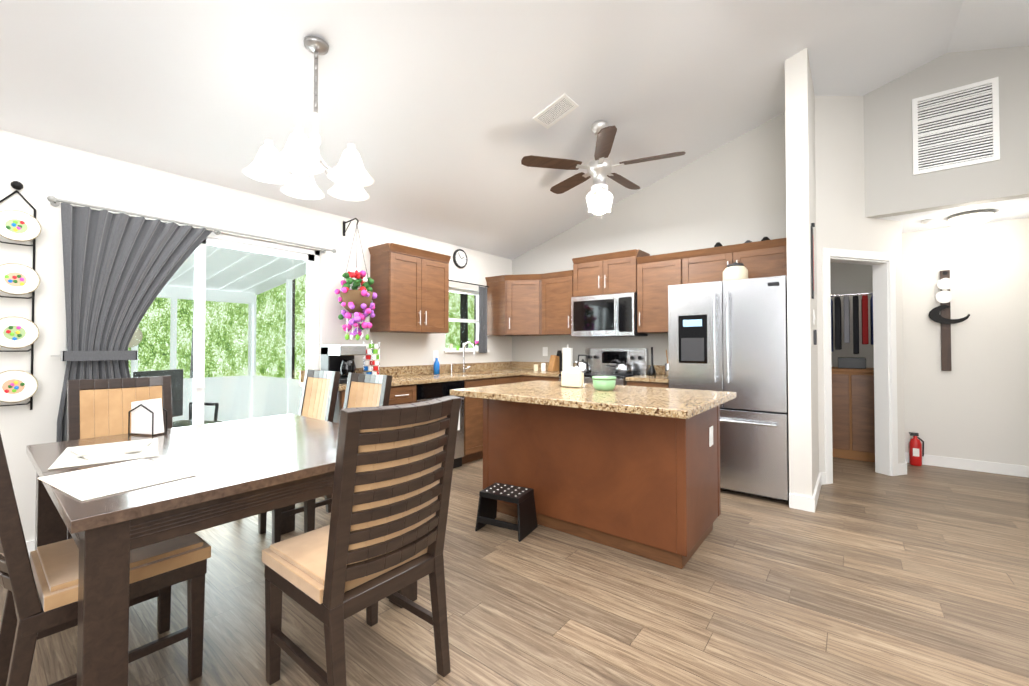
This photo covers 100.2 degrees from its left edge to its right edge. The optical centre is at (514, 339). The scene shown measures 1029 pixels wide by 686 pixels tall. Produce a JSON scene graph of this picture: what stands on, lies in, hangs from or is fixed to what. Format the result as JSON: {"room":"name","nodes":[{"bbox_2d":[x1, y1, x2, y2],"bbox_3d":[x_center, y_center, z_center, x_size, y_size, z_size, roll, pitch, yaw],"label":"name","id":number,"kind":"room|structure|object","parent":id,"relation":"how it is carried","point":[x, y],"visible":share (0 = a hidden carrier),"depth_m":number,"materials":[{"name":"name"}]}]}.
{"room":"kitchen","nodes":[
{"label":"kitchen","id":0,"kind":"room"},
{"bbox_2d":[0,130,511,541],"bbox_3d":[-2.398,0.057,3.124,0.150,2.440,7.750,-1,-1,38],"label":"wall","id":1,"kind":"structure","parent":0,"point":[41,171],"depth_m":2.83,"materials":[{"name":"white paint"}]},
{"bbox_2d":[0,181,40,409],"bbox_3d":[-2.808,-0.247,2.420,0.087,1.305,0.186,-1,-1,38],"label":"plate rack","id":2,"kind":"object","parent":1,"relation":"attached to","point":[16,386],"visible":1,"depth_m":2.42,"materials":[{"name":"white ceramic"}]},
{"bbox_2d":[47,195,336,252],"bbox_3d":[-2.182,-0.807,3.206,0.103,0.042,1.773,-1,-1,38],"label":"curtain rod","id":3,"kind":"object","parent":1,"relation":"attached to","point":[53,200],"visible":1,"depth_m":2.95,"materials":[{"name":"grey metal"}]},
{"bbox_2d":[51,203,211,441],"bbox_3d":[-2.452,0.227,2.818,0.141,2.050,0.793,-1,-1,38],"label":"door curtain","id":4,"kind":"object","parent":3,"relation":"hanging from","point":[120,269],"visible":0.58,"depth_m":2.69,"materials":[{"name":"grey fabric"}]},
{"bbox_2d":[65,232,319,427],"bbox_3d":[-2.285,0.236,3.273,0.110,2.087,1.584,-1,-1,38],"label":"sliding glass door","id":5,"kind":"structure","parent":1,"relation":"in","point":[310,257],"depth_m":3.38,"materials":[{"name":"clear glass"}]},
{"bbox_2d":[334,218,376,339],"bbox_3d":[-1.440,-0.551,3.911,0.389,1.119,0.374,-1,-1,38],"label":"hanging flower basket","id":6,"kind":"object","parent":1,"relation":"attached to","point":[352,299],"visible":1,"depth_m":3.82,"materials":[{"name":"pink plant"}]},
{"bbox_2d":[368,243,427,333],"bbox_3d":[-1.162,-0.487,4.313,0.326,0.827,0.435,-1,-1,38],"label":"upper cabinet","id":7,"kind":"object","parent":1,"relation":"attached to","point":[410,286],"depth_m":4.17,"materials":[{"name":"brown wood"}]},
{"bbox_2d":[300,361,511,380],"bbox_3d":[-0.932,0.336,4.839,0.019,0.100,2.928,-1,-1,38],"label":"backsplash","id":8,"kind":"structure","parent":1,"relation":"attached to","point":[394,371],"depth_m":4.80,"materials":[{"name":"beige stone"}]},
{"bbox_2d":[433,351,437,360],"bbox_3d":[-0.897,0.187,4.899,0.005,0.120,0.080,-1,-1,38],"label":"outlet","id":9,"kind":"object","parent":1,"relation":"attached to","point":[435,353],"depth_m":4.88,"materials":[{"name":"white plastic"}]},
{"bbox_2d":[428,251,450,333],"bbox_3d":[-0.967,-0.483,4.561,0.326,0.827,0.435,-1,-1,38],"label":"upper cabinet","id":10,"kind":"object","parent":1,"relation":"attached to","point":[438,264],"depth_m":4.52,"materials":[{"name":"brown wood"}]},
{"bbox_2d":[453,249,467,267],"bbox_3d":[-0.653,-0.979,5.210,0.028,0.230,0.230,-1,-1,38],"label":"wall clock","id":11,"kind":"object","parent":1,"relation":"attached to","point":[460,259],"visible":1,"depth_m":5.20,"materials":[{"name":"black plastic"}]},
{"bbox_2d":[444,288,489,352],"bbox_3d":[-0.630,-0.230,5.341,0.180,0.780,0.775,-1,-1,38],"label":"kitchen window","id":12,"kind":"structure","parent":1,"relation":"in","point":[469,320],"depth_m":5.42,"materials":[{"name":"white"}]},
{"bbox_2d":[475,340,478,349],"bbox_3d":[-0.476,0.074,5.505,0.083,0.127,0.086,-1,-1,38],"label":"flowers","id":13,"kind":"object","parent":12,"relation":"on","point":[477,344],"visible":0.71,"depth_m":5.48,"materials":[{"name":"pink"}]},
{"bbox_2d":[449,280,488,286],"bbox_3d":[-0.593,-0.685,5.259,0.055,0.014,0.780,-1,-1,38],"label":"curtain rod","id":14,"kind":"object","parent":1,"relation":"attached to","point":[468,283],"visible":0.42,"depth_m":5.26,"materials":[{"name":"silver metal"}]},
{"bbox_2d":[479,286,486,352],"bbox_3d":[-0.399,-0.248,5.459,0.040,0.836,0.165,-1,-1,38],"label":"window curtain","id":15,"kind":"object","parent":14,"relation":"hanging from","point":[482,319],"visible":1,"depth_m":5.46,"materials":[{"name":"grey fabric"}]},
{"bbox_2d":[26,452,1028,557],"bbox_3d":[0.085,1.206,2.052,5.086,0.104,8.970,-1,-1,38],"label":"baseboard","id":16,"kind":"structure","parent":1,"relation":"attached to","point":[804,503],"depth_m":4.11,"materials":[{"name":"white wood"}]},
{"bbox_2d":[0,457,1028,685],"bbox_3d":[1.424,1.289,2.033,7.220,0.060,10.800,-1,-1,38],"label":"floor","id":17,"kind":"structure","parent":0,"point":[865,574],"depth_m":2.03,"materials":[{"name":"brown wood"}]},
{"bbox_2d":[0,433,210,685],"bbox_3d":[-1.511,0.731,1.533,0.470,1.040,0.597,-1,-1,38],"label":"chair","id":18,"kind":"object","parent":17,"relation":"on","point":[40,584],"visible":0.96,"depth_m":1.47,"materials":[{"name":"brown wood"}]},
{"bbox_2d":[67,376,172,539],"bbox_3d":[-2.157,0.745,2.419,0.597,1.040,0.470,-1,-1,38],"label":"chair","id":19,"kind":"object","parent":17,"relation":"on","point":[98,407],"visible":0.33,"depth_m":2.52,"materials":[{"name":"brown wood"}]},
{"bbox_2d":[26,414,416,685],"bbox_3d":[-1.362,0.879,2.058,1.420,0.760,1.220,-1,-1,38],"label":"dining table","id":20,"kind":"object","parent":17,"relation":"on","point":[243,469],"visible":0.67,"depth_m":1.49,"materials":[{"name":"brown wood"}]},
{"bbox_2d":[48,438,157,469],"bbox_3d":[-1.776,0.488,1.894,0.320,0.016,0.460,1,-1,-40],"label":"placemat","id":21,"kind":"object","parent":20,"relation":"on","point":[76,456],"visible":0.95,"depth_m":1.84,"materials":[{"name":"grey"}]},
{"bbox_2d":[37,459,195,500],"bbox_3d":[-1.413,0.488,1.532,0.440,0.003,0.300,-1,-1,30],"label":"placemat","id":22,"kind":"object","parent":20,"relation":"on","point":[92,483],"visible":1,"depth_m":1.50,"materials":[{"name":"white paper"}]},
{"bbox_2d":[128,398,166,435],"bbox_3d":[-1.944,0.407,2.282,0.168,0.190,0.077,0,-1,13],"label":"napkin holder","id":23,"kind":"object","parent":20,"relation":"on","point":[146,416],"visible":1,"depth_m":2.26,"materials":[{"name":"black metal"}]},
{"bbox_2d":[258,369,340,533],"bbox_3d":[-1.660,0.758,3.169,0.470,1.040,0.597,-1,-1,38],"label":"chair","id":24,"kind":"object","parent":17,"relation":"on","point":[319,394],"visible":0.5,"depth_m":3.34,"materials":[{"name":"brown wood"}]},
{"bbox_2d":[272,373,391,543],"bbox_3d":[-1.146,0.751,2.739,0.470,1.040,0.597,-1,-1,38],"label":"chair","id":25,"kind":"object","parent":17,"relation":"on","point":[368,390],"visible":0.25,"depth_m":2.85,"materials":[{"name":"brown wood"}]},
{"bbox_2d":[300,385,391,497],"bbox_3d":[-1.451,0.845,3.688,0.614,0.884,0.429,-1,-1,38],"label":"base cabinet","id":26,"kind":"object","parent":17,"relation":"on","point":[340,396],"depth_m":3.37,"materials":[{"name":"brown wood"}]},
{"bbox_2d":[262,395,460,685],"bbox_3d":[-0.554,0.732,1.589,0.597,1.040,0.470,-1,-1,38],"label":"chair","id":27,"kind":"object","parent":17,"relation":"on","point":[381,536],"visible":1,"depth_m":1.42,"materials":[{"name":"brown wood"}]},
{"bbox_2d":[392,385,415,404],"bbox_3d":[-1.262,0.849,3.928,0.614,0.884,0.430,-1,-1,38],"label":"base cabinet","id":28,"kind":"object","parent":17,"relation":"on","point":[401,394],"depth_m":3.80,"materials":[{"name":"brown wood"}]},
{"bbox_2d":[415,380,463,468],"bbox_3d":[-0.914,0.855,4.322,0.644,0.877,0.606,-1,-1,38],"label":"dishwasher","id":29,"kind":"object","parent":17,"relation":"on","point":[429,391],"visible":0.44,"depth_m":4.23,"materials":[{"name":"grey metal"}]},
{"bbox_2d":[436,377,491,463],"bbox_3d":[-0.580,0.863,4.794,0.614,0.884,0.534,-1,-1,38],"label":"base cabinet","id":30,"kind":"object","parent":17,"relation":"on","point":[473,407],"depth_m":4.51,"materials":[{"name":"brown wood"}]},
{"bbox_2d":[300,369,535,392],"bbox_3d":[-0.691,0.400,4.649,0.632,0.035,2.928,-1,-1,38],"label":"countertop","id":31,"kind":"structure","parent":30,"relation":"on","point":[413,378],"depth_m":4.49,"materials":[{"name":"beige stone"}]},
{"bbox_2d":[321,345,365,383],"bbox_3d":[-1.470,0.206,3.695,0.320,0.320,0.240,-1,-1,38],"label":"coffee maker","id":32,"kind":"object","parent":31,"relation":"on","point":[338,358],"visible":0.73,"depth_m":3.62,"materials":[{"name":"black plastic"}]},
{"bbox_2d":[363,341,379,374],"bbox_3d":[-1.338,0.191,4.024,0.170,0.360,0.170,-1,-1,38],"label":"pod carousel","id":33,"kind":"object","parent":31,"relation":"on","point":[371,369],"visible":0.85,"depth_m":3.98,"materials":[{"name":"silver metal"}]},
{"bbox_2d":[434,355,439,373],"bbox_3d":[-0.866,0.281,4.783,0.068,0.205,0.066,-1,-1,38],"label":"soap bottle","id":34,"kind":"object","parent":31,"relation":"on","point":[436,367],"visible":1,"depth_m":4.76,"materials":[{"name":"blue plastic"}]},
{"bbox_2d":[450,342,474,372],"bbox_3d":[-0.582,0.206,5.058,0.205,0.365,0.308,-1,-1,38],"label":"faucet","id":35,"kind":"object","parent":31,"relation":"on","point":[463,368],"visible":1,"depth_m":5.13,"materials":[{"name":"silver metal"}]},
{"bbox_2d":[492,373,519,384],"bbox_3d":[-0.307,0.868,5.101,0.662,0.884,0.535,-1,-1,38],"label":"base cabinet","id":36,"kind":"object","parent":17,"relation":"on","point":[512,377],"depth_m":4.94,"materials":[{"name":"brown wood"}]},
{"bbox_2d":[475,483,537,541],"bbox_3d":[-0.052,1.142,2.893,0.339,0.263,0.259,-1,-1,28],"label":"step stool","id":37,"kind":"object","parent":17,"relation":"on","point":[522,498],"visible":1,"depth_m":2.85,"materials":[{"name":"black plastic"}]},
{"bbox_2d":[520,373,558,381],"bbox_3d":[0.459,0.869,5.178,0.580,0.884,0.657,-1,-1,38],"label":"base cabinet","id":38,"kind":"object","parent":17,"relation":"on","point":[524,377],"depth_m":5.00,"materials":[{"name":"brown wood"}]},
{"bbox_2d":[536,369,560,376],"bbox_3d":[0.481,0.409,5.186,0.545,0.035,0.632,-1,-1,38],"label":"countertop","id":39,"kind":"structure","parent":38,"relation":"on","point":[546,373],"depth_m":4.92,"materials":[{"name":"beige stone"}]},
{"bbox_2d":[548,350,561,371],"bbox_3d":[0.515,0.264,5.343,0.189,0.258,0.100,1,-1,-32],"label":"knife block","id":40,"kind":"object","parent":39,"relation":"on","point":[553,363],"visible":0.69,"depth_m":5.29,"materials":[{"name":"brown wood"}]},
{"bbox_2d":[559,356,562,371],"bbox_3d":[0.604,0.296,5.242,0.060,0.190,0.120,-1,-1,38],"label":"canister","id":41,"kind":"object","parent":39,"relation":"on","point":[560,357],"depth_m":5.20,"materials":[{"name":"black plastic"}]},
{"bbox_2d":[483,400,720,568],"bbox_3d":[0.578,0.837,3.083,1.488,0.879,0.758,-1,-1,38],"label":"kitchen island","id":42,"kind":"object","parent":17,"relation":"on","point":[635,470],"depth_m":2.64,"materials":[{"name":"brown wood"}]},
{"bbox_2d":[450,380,735,419],"bbox_3d":[0.517,0.375,2.973,1.630,0.040,1.090,-1,-1,38],"label":"island countertop","id":43,"kind":"structure","parent":42,"relation":"on","point":[672,403],"depth_m":2.63,"materials":[{"name":"beige stone"}]},
{"bbox_2d":[561,367,583,387],"bbox_3d":[0.436,0.283,3.236,0.160,0.150,0.060,-1,-1,38],"label":"canister","id":44,"kind":"object","parent":43,"relation":"on","point":[573,377],"visible":1,"depth_m":3.21,"materials":[{"name":"beige ceramic"}]},
{"bbox_2d":[561,344,572,371],"bbox_3d":[0.628,0.223,5.072,0.150,0.330,0.150,-1,-1,38],"label":"paper towel","id":45,"kind":"object","parent":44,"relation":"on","point":[567,356],"visible":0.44,"depth_m":5.02,"materials":[{"name":"white paper"}]},
{"bbox_2d":[592,376,615,390],"bbox_3d":[0.631,0.307,3.031,0.168,0.096,0.168,-1,-1,38],"label":"bowl","id":46,"kind":"object","parent":43,"relation":"on","point":[603,383],"visible":1,"depth_m":2.97,"materials":[{"name":"green ceramic"}]},
{"bbox_2d":[709,426,712,446],"bbox_3d":[1.254,0.616,2.739,0.009,0.120,0.080,-1,-1,38],"label":"outlet","id":47,"kind":"object","parent":42,"relation":"attached to","point":[710,436],"visible":0.96,"depth_m":2.72,"materials":[{"name":"white plastic"}]},
{"bbox_2d":[559,348,647,384],"bbox_3d":[0.972,0.702,4.741,0.756,1.205,0.710,-1,-1,38],"label":"range","id":48,"kind":"object","parent":17,"relation":"on","point":[599,359],"visible":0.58,"depth_m":4.89,"materials":[{"name":"grey metal"}]},
{"bbox_2d":[575,355,590,373],"bbox_3d":[0.739,0.274,4.741,0.190,0.214,0.240,-1,-1,38],"label":"kettle","id":49,"kind":"object","parent":48,"relation":"on","point":[585,366],"visible":0.88,"depth_m":4.69,"materials":[{"name":"silver metal"}]},
{"bbox_2d":[606,361,632,373],"bbox_3d":[1.170,0.309,4.796,0.299,0.145,0.194,-1,-1,38],"label":"pot","id":50,"kind":"object","parent":48,"relation":"on","point":[623,368],"visible":1,"depth_m":4.69,"materials":[{"name":"silver metal"}]},
{"bbox_2d":[627,381,668,387],"bbox_3d":[1.486,0.856,4.396,0.458,0.884,0.614,-1,-1,38],"label":"base cabinet","id":51,"kind":"object","parent":17,"relation":"on","point":[629,383],"depth_m":4.16,"materials":[{"name":"brown wood"}]},
{"bbox_2d":[625,373,668,384],"bbox_3d":[1.484,0.396,4.397,0.463,0.035,0.632,-1,-1,38],"label":"countertop","id":52,"kind":"structure","parent":51,"relation":"on","point":[659,376],"depth_m":4.25,"materials":[{"name":"beige stone"}]},
{"bbox_2d":[648,347,655,374],"bbox_3d":[1.460,0.230,4.569,0.080,0.300,0.080,-1,-1,38],"label":"bottle","id":53,"kind":"object","parent":52,"relation":"on","point":[652,371],"visible":1,"depth_m":4.55,"materials":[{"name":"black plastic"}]},
{"bbox_2d":[665,350,668,376],"bbox_3d":[1.594,0.242,4.399,0.110,0.271,0.107,-1,-1,38],"label":"utensil crock","id":54,"kind":"object","parent":52,"relation":"on","point":[667,369],"visible":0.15,"depth_m":4.38,"materials":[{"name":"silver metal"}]},
{"bbox_2d":[668,275,788,500],"bbox_3d":[1.958,0.397,3.868,0.902,1.785,0.821,-1,-1,38],"label":"fridge","id":55,"kind":"object","parent":17,"relation":"on","point":[730,335],"visible":0.88,"depth_m":3.50,"materials":[{"name":"grey metal"}]},
{"bbox_2d":[723,262,747,280],"bbox_3d":[1.945,-0.577,3.792,0.200,0.216,0.200,-1,-1,38],"label":"canister","id":56,"kind":"object","parent":55,"relation":"on","point":[736,271],"visible":0.81,"depth_m":3.72,"materials":[{"name":"beige ceramic"}]},
{"bbox_2d":[832,357,874,461],"bbox_3d":[3.812,0.757,4.904,0.590,1.100,0.590,-1,-1,38],"label":"base cabinet","id":57,"kind":"object","parent":17,"relation":"on","point":[853,427],"visible":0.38,"depth_m":4.67,"materials":[{"name":"brown wood"}]},
{"bbox_2d":[909,432,923,465],"bbox_3d":[4.156,1.132,4.447,0.117,0.332,0.098,-1,-1,38],"label":"fire extinguisher","id":58,"kind":"object","parent":17,"relation":"on","point":[916,450],"visible":1,"depth_m":4.42,"materials":[{"name":"red metal"}]},
{"bbox_2d":[0,0,1028,259],"bbox_3d":[0.959,-1.886,1.600,7.350,1.485,7.060,-1,-1,38],"label":"ceiling","id":59,"kind":"structure","parent":0,"point":[430,108],"depth_m":2.89,"materials":[{"name":"white paint"}]},
{"bbox_2d":[242,36,373,200],"bbox_3d":[-1.083,-1.233,2.359,0.649,0.758,0.646,-1,-1,38],"label":"chandelier","id":60,"kind":"object","parent":59,"relation":"hanging from","point":[303,162],"visible":1,"depth_m":2.31,"materials":[{"name":"white glass"}]},
{"bbox_2d":[533,93,578,128],"bbox_3d":[0.316,-1.744,3.300,0.290,0.096,0.200,-1,-1,38],"label":"ceiling vent","id":61,"kind":"object","parent":59,"relation":"in","point":[556,110],"visible":1,"depth_m":3.29,"materials":[{"name":"white"}]},
{"bbox_2d":[521,120,685,214],"bbox_3d":[0.740,-1.390,3.600,1.271,0.790,1.242,-1,-1,38],"label":"ceiling fan","id":62,"kind":"object","parent":59,"relation":"hanging from","point":[599,167],"visible":1,"depth_m":3.51,"materials":[{"name":"brown wood"}]},
{"bbox_2d":[512,112,786,364],"bbox_3d":[1.324,-0.445,5.037,3.640,3.507,0.150,-1,-1,38],"label":"wall","id":63,"kind":"structure","parent":0,"point":[732,192],"depth_m":4.59,"materials":[{"name":"grey paint"}]},
{"bbox_2d":[485,274,547,335],"bbox_3d":[0.111,-0.428,5.554,0.789,0.750,0.534,-1,-1,38],"label":"upper cabinet","id":64,"kind":"object","parent":63,"relation":"attached to","point":[517,305],"depth_m":5.36,"materials":[{"name":"brown wood"}]},
{"bbox_2d":[543,347,547,355],"bbox_3d":[0.403,0.159,5.652,0.080,0.120,0.005,-1,-1,38],"label":"outlet","id":65,"kind":"object","parent":63,"relation":"attached to","point":[545,351],"depth_m":5.65,"materials":[{"name":"white plastic"}]},
{"bbox_2d":[544,270,571,335],"bbox_3d":[0.608,-0.433,5.292,0.440,0.750,0.331,-1,-1,38],"label":"upper cabinet","id":66,"kind":"object","parent":63,"relation":"attached to","point":[557,285],"depth_m":5.15,"materials":[{"name":"brown wood"}]},
{"bbox_2d":[512,361,664,372],"bbox_3d":[0.915,0.342,5.236,2.393,0.100,0.019,-1,-1,38],"label":"backsplash","id":67,"kind":"structure","parent":63,"relation":"attached to","point":[515,364],"depth_m":5.74,"materials":[{"name":"beige stone"}]},
{"bbox_2d":[572,254,608,296],"bbox_3d":[0.959,-0.719,5.019,0.445,0.454,0.331,-1,-1,38],"label":"upper cabinet","id":68,"kind":"object","parent":63,"relation":"attached to","point":[589,273],"depth_m":4.89,"materials":[{"name":"brown wood"}]},
{"bbox_2d":[571,293,647,336],"bbox_3d":[1.057,-0.261,4.873,0.756,0.450,0.424,-1,-1,38],"label":"microwave","id":69,"kind":"object","parent":68,"relation":"attached to","point":[612,315],"visible":0.98,"depth_m":4.71,"materials":[{"name":"grey metal"}]},
{"bbox_2d":[608,249,647,293],"bbox_3d":[1.214,-0.722,4.818,0.445,0.454,0.331,-1,-1,38],"label":"upper cabinet","id":70,"kind":"object","parent":63,"relation":"attached to","point":[622,264],"depth_m":4.65,"materials":[{"name":"brown wood"}]},
{"bbox_2d":[636,251,683,333],"bbox_3d":[1.574,-0.468,4.531,0.460,0.795,0.331,-1,-1,38],"label":"upper cabinet","id":71,"kind":"object","parent":63,"relation":"attached to","point":[654,273],"depth_m":4.42,"materials":[{"name":"brown wood"}]},
{"bbox_2d":[684,244,739,283],"bbox_3d":[1.963,-0.688,4.228,0.521,0.365,0.331,-1,-1,38],"label":"upper cabinet","id":72,"kind":"object","parent":63,"relation":"attached to","point":[704,265],"depth_m":4.11,"materials":[{"name":"brown wood"}]},
{"bbox_2d":[740,238,786,278],"bbox_3d":[2.277,-0.692,3.980,0.523,0.365,0.331,-1,-1,38],"label":"upper cabinet","id":73,"kind":"object","parent":63,"relation":"attached to","point":[767,258],"depth_m":3.82,"materials":[{"name":"brown wood"}]},
{"bbox_2d":[714,237,769,246],"bbox_3d":[2.135,-0.909,4.056,0.480,0.070,0.076,-1,-1,38],"label":"figurine","id":74,"kind":"object","parent":73,"relation":"on","point":[718,244],"visible":0.5,"depth_m":4.00,"materials":[{"name":"black metal"}]},
{"bbox_2d":[785,48,818,496],"bbox_3d":[2.403,-0.469,3.583,0.145,3.507,0.800,-1,-1,38],"label":"wall","id":75,"kind":"structure","parent":0,"point":[801,302],"depth_m":3.28,"materials":[{"name":"white paint"}]},
{"bbox_2d":[811,223,814,298],"bbox_3d":[2.334,-0.614,3.360,0.024,0.590,0.080,-1,-1,38],"label":"thermometer","id":76,"kind":"object","parent":75,"relation":"attached to","point":[812,261],"visible":1,"depth_m":3.33,"materials":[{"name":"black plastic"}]},
{"bbox_2d":[813,310,816,344],"bbox_3d":[2.430,-0.097,3.479,0.018,0.280,0.080,-1,-1,38],"label":"light switch","id":77,"kind":"object","parent":75,"relation":"attached to","point":[815,336],"visible":1,"depth_m":3.45,"materials":[{"name":"white plastic"}]},
{"bbox_2d":[830,262,873,367],"bbox_3d":[3.282,0.058,4.988,1.568,2.500,2.190,-1,-1,38],"label":"wall","id":78,"kind":"structure","parent":0,"point":[846,278],"depth_m":5.47,"materials":[{"name":"white paint"}]},
{"bbox_2d":[831,292,872,353],"bbox_3d":[3.513,-0.175,5.186,1.390,0.690,0.540,-1,-1,38],"label":"garment","id":79,"kind":"object","parent":78,"relation":"hanging from","point":[864,312],"visible":0.29,"depth_m":4.73,"materials":[{"name":"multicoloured fabric"}]},
{"bbox_2d":[815,96,904,472],"bbox_3d":[3.216,-0.555,4.070,1.099,3.696,0.120,0,-1,-17],"label":"wall","id":80,"kind":"structure","parent":0,"point":[843,221],"depth_m":3.97,"materials":[{"name":"white paint"}]},
{"bbox_2d":[822,248,897,483],"bbox_3d":[3.190,0.235,4.041,0.910,2.115,0.145,0,-1,-17],"label":"door frame","id":81,"kind":"structure","parent":80,"relation":"attached to","point":[885,370],"depth_m":4.09,"materials":[{"name":"white wood"}]},
{"bbox_2d":[863,46,1028,217],"bbox_3d":[4.629,-1.834,3.074,3.410,1.340,0.120,-1,-1,38],"label":"wall","id":82,"kind":"structure","parent":0,"point":[894,186],"depth_m":3.73,"materials":[{"name":"grey paint"}]},
{"bbox_2d":[912,77,999,174],"bbox_3d":[3.753,-1.804,3.675,0.520,0.680,0.017,-1,-1,38],"label":"air vent","id":83,"kind":"object","parent":82,"relation":"in","point":[957,127],"visible":1,"depth_m":3.66,"materials":[{"name":"white metal"}]},
{"bbox_2d":[876,197,1028,232],"bbox_3d":[5.013,-1.198,3.443,3.275,0.080,0.949,-1,-1,38],"label":"ceiling","id":84,"kind":"structure","parent":0,"point":[1012,209],"depth_m":3.96,"materials":[{"name":"white paint"}]},
{"bbox_2d":[921,218,938,224],"bbox_3d":[3.986,-1.128,4.129,0.120,0.034,0.118,-1,-1,38],"label":"smoke detector","id":85,"kind":"object","parent":84,"relation":"attached to","point":[930,221],"visible":1,"depth_m":4.10,"materials":[{"name":"white plastic"}]},
{"bbox_2d":[947,209,995,226],"bbox_3d":[4.198,-1.098,3.962,0.310,0.101,0.310,-1,-1,38],"label":"hall light","id":86,"kind":"object","parent":84,"relation":"attached to","point":[970,218],"visible":1,"depth_m":3.88,"materials":[{"name":"white glass"}]},
{"bbox_2d":[902,218,1028,465],"bbox_3d":[4.522,0.053,4.362,1.190,2.490,0.120,-1,-1,38],"label":"wall","id":87,"kind":"structure","parent":0,"point":[973,404],"depth_m":4.27,"materials":[{"name":"white paint"}]},
{"bbox_2d":[928,270,969,370],"bbox_3d":[4.386,-0.193,4.349,0.297,1.020,0.070,-1,-1,38],"label":"art","id":88,"kind":"object","parent":87,"relation":"attached to","point":[941,314],"visible":0.98,"depth_m":4.36,"materials":[{"name":"brown"}]},
{"label":"outside","id":89,"kind":"structure","parent":0,"visible":0},
{"bbox_2d":[128,274,473,379],"bbox_3d":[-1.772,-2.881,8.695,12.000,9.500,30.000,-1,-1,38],"label":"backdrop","id":90,"kind":"structure","parent":89,"point":[219,331],"depth_m":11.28,"materials":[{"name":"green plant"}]},
{"bbox_3d":[-11.896,1.700,15.322,29.800,0.160,60.000,-1,-1,38],"label":"ground","id":91,"kind":"structure","parent":89,"visible":0},
{"bbox_2d":[190,305,193,377],"bbox_3d":[-7.365,-2.258,10.061,0.199,7.705,0.363,0,-1,17],"label":"trunk","id":92,"kind":"object","parent":91,"relation":"on","point":[192,346],"depth_m":9.89,"materials":[{"name":"brown"}]},
{"bbox_2d":[129,245,305,421],"bbox_3d":[-4.138,0.105,3.921,3.530,2.650,4.650,-1,-1,38],"label":"lanai","id":93,"kind":"object","parent":91,"relation":"on","point":[258,410],"depth_m":5.99,"materials":[{"name":"white metal"}]},
{"bbox_2d":[133,369,221,427],"bbox_3d":[-3.153,0.799,4.044,0.587,1.009,0.593,0,-1,8],"label":"patio chair","id":94,"kind":"object","parent":93,"relation":"on","point":[174,383],"depth_m":4.22,"materials":[{"name":"black plastic"}]},
{"bbox_2d":[292,279,294,378],"bbox_3d":[-5.185,-2.259,9.977,0.205,7.702,0.264,1,-1,-28],"label":"trunk","id":95,"kind":"object","parent":91,"relation":"on","point":[293,281],"depth_m":9.92,"materials":[{"name":"brown"}]},
{"bbox_2d":[460,293,467,347],"bbox_3d":[-1.845,-2.165,15.581,0.292,7.709,0.506,0,-1,14],"label":"trunk","id":96,"kind":"object","parent":91,"relation":"on","point":[464,302],"depth_m":15.47,"materials":[{"name":"brown"}]},
{"bbox_2d":[474,295,475,345],"bbox_3d":[-1.536,-2.143,16.970,0.131,7.704,0.367,0,-1,-1],"label":"trunk","id":97,"kind":"object","parent":91,"relation":"on","point":[474,295],"depth_m":16.94,"materials":[{"name":"brown"}]}
]}

